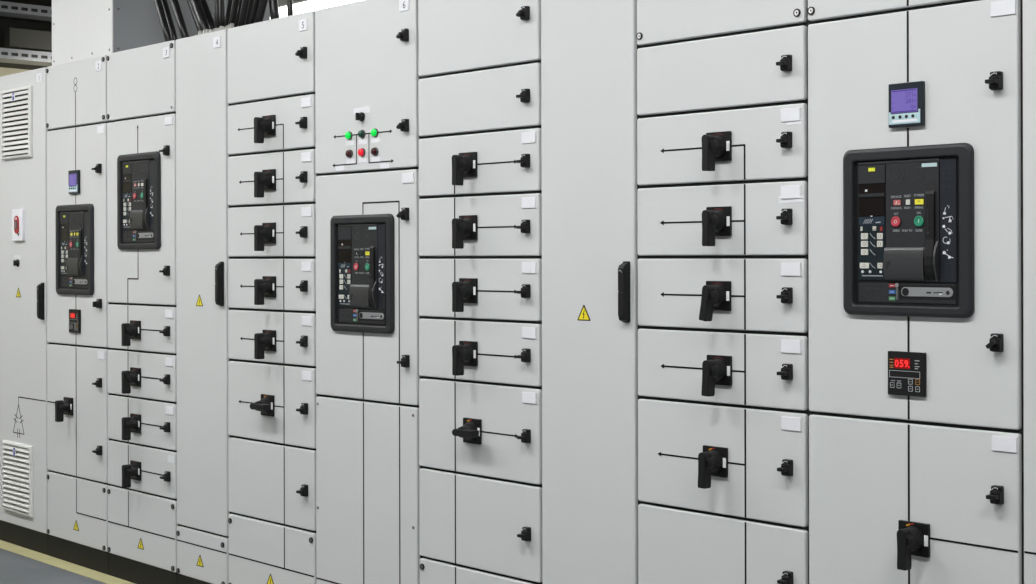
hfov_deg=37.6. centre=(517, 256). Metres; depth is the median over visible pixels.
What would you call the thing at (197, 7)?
power cable
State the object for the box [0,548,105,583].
floor
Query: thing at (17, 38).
cable tray
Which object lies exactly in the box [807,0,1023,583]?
tall cabinet
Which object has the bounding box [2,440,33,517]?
vent grille
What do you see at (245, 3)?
power cable
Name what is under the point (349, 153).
lamp
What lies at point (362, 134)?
lamp
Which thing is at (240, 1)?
power cable
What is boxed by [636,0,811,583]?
tall cabinet
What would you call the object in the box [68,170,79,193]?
meter
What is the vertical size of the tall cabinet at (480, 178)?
2.299 m
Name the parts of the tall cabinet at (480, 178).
rotary handle, rotary handle, rotary handle, rotary handle, rotary handle, door, door, door, door, door, door, door, door, door, name plate, name plate, name plate, name plate, name plate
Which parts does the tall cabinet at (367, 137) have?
selector knob, name plate, door, door, door, number plate, name plate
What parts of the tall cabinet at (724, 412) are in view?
rotary handle, rotary handle, rotary handle, rotary handle, rotary handle, door, door, door, door, door, door, door, door, name plate, name plate, name plate, name plate, name plate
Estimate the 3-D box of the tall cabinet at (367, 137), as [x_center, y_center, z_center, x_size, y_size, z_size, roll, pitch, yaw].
[-0.326,0.255,5.502,0.637,2.299,0.598,0,0,-42]
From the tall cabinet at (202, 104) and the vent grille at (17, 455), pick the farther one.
the vent grille at (17, 455)
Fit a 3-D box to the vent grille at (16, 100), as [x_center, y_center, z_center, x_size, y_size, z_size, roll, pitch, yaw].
[-2.431,-0.644,7.385,0.018,0.342,0.325,0,0,-42]
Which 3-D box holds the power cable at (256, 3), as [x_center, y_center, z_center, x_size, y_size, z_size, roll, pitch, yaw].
[-1.069,-1.436,6.284,0.028,1.096,0.175,0,0,-42]
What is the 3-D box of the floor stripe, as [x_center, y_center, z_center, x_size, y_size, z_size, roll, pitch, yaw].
[-0.126,1.402,4.804,0.085,0.003,12.680,0,0,-42]
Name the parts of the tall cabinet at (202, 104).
door, number plate, swing handle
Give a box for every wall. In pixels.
[0,67,29,76]
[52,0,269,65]
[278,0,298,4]
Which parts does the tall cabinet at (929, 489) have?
door, rotary handle, door, name plate, name plate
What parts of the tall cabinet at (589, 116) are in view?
swing handle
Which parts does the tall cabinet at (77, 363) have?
rotary handle, door, door, door, door, number plate, name plate, name plate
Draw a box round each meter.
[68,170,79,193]
[889,81,924,127]
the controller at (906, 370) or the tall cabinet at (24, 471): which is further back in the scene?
the tall cabinet at (24, 471)
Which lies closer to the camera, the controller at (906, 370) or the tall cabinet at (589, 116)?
the controller at (906, 370)
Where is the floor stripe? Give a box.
[0,540,134,583]
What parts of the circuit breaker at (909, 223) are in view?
panel, plate, slide plate, maker plate, charging lever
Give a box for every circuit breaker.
[56,204,93,294]
[117,151,160,249]
[330,214,394,333]
[843,143,973,317]
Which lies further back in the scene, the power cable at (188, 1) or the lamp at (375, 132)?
the power cable at (188, 1)
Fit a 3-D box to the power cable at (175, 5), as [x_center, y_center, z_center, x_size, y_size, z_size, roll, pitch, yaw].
[-1.472,-1.434,6.563,0.034,1.098,0.226,0,0,-42]
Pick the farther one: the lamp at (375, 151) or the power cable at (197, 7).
the power cable at (197, 7)
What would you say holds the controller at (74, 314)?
attached to the tall cabinet at (77, 363)
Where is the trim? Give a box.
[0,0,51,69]
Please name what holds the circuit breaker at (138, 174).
attached to the tall cabinet at (141, 81)
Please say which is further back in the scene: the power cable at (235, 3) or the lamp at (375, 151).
the power cable at (235, 3)
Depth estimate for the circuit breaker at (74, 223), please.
6.93 m
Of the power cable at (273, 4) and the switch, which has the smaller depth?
the power cable at (273, 4)
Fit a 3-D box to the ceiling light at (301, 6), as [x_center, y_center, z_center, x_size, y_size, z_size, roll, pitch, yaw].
[-0.179,-1.304,7.142,0.068,0.145,4.055,0,0,-42]
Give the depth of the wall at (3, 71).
10.36 m
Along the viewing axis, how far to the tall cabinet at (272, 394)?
5.72 m
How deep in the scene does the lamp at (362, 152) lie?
5.31 m
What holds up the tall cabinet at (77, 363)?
on the floor
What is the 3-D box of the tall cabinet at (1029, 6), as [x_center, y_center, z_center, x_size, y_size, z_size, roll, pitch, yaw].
[1.570,0.250,3.442,0.601,2.299,0.598,0,0,-42]
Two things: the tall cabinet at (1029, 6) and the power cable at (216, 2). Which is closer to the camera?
the tall cabinet at (1029, 6)
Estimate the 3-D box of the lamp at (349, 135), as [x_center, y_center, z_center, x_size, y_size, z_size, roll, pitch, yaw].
[-0.599,-0.415,5.369,0.018,0.050,0.050,0,0,-42]
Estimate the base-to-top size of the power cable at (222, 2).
1.090 m
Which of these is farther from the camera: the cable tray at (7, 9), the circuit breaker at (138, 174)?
the cable tray at (7, 9)
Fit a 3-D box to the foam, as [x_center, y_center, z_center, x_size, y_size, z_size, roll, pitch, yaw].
[-1.242,-0.914,6.226,0.016,0.043,0.289,0,0,-42]
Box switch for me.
[12,209,24,240]
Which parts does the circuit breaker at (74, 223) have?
plate, panel, charging lever, slide plate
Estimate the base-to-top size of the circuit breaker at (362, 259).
0.410 m
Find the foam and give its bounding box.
[195,23,233,35]
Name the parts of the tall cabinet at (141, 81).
rotary handle, rotary handle, rotary handle, rotary handle, door, door, door, door, door, door, door, number plate, name plate, name plate, name plate, name plate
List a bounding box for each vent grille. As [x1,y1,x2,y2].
[1,85,32,159]
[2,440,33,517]
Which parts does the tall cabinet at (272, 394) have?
rotary handle, rotary handle, rotary handle, rotary handle, rotary handle, rotary handle, door, door, door, door, door, door, door, door, door, number plate, name plate, name plate, name plate, name plate, name plate, name plate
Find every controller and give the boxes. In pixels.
[69,309,80,332]
[888,351,926,396]
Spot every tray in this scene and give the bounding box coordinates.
[0,1,51,21]
[0,27,51,65]
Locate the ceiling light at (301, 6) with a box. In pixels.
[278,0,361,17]
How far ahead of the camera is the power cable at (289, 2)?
6.07 m
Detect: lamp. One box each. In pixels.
[345,131,353,145]
[345,149,354,163]
[358,130,366,143]
[358,148,366,162]
[371,128,379,142]
[371,147,379,161]
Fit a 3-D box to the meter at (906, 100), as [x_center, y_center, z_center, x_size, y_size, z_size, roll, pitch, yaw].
[0.937,-0.366,3.679,0.014,0.106,0.096,0,0,-42]
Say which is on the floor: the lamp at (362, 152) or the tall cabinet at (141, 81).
the tall cabinet at (141, 81)
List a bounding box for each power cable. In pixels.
[154,0,172,41]
[161,0,177,39]
[170,0,188,37]
[186,0,199,30]
[190,0,209,31]
[200,0,213,29]
[214,0,219,27]
[219,0,224,26]
[225,0,231,26]
[228,0,238,26]
[235,0,241,26]
[237,0,249,26]
[245,0,253,24]
[250,0,259,23]
[254,0,267,22]
[269,0,278,19]
[287,0,292,15]
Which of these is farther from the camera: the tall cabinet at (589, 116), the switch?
the switch
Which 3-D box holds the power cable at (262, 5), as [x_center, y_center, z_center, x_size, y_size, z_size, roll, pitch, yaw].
[-1.011,-1.436,6.115,0.032,1.097,0.198,0,0,-42]
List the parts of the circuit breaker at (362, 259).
plate, panel, slide plate, charging lever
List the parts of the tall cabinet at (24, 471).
selector knob, number plate, swing handle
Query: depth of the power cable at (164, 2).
6.70 m
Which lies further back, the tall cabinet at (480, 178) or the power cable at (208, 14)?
the power cable at (208, 14)
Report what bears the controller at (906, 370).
attached to the tall cabinet at (929, 489)
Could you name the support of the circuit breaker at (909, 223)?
attached to the tall cabinet at (929, 489)
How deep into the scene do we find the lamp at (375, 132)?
5.25 m
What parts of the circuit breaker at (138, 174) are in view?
plate, panel, slide plate, charging lever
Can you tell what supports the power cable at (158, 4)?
on the tall cabinet at (141, 81)
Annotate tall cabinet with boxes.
[0,67,49,554]
[46,55,109,574]
[106,40,179,583]
[176,29,230,583]
[227,11,318,583]
[315,0,421,583]
[418,0,541,583]
[541,0,640,583]
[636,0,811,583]
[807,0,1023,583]
[1023,0,1035,583]

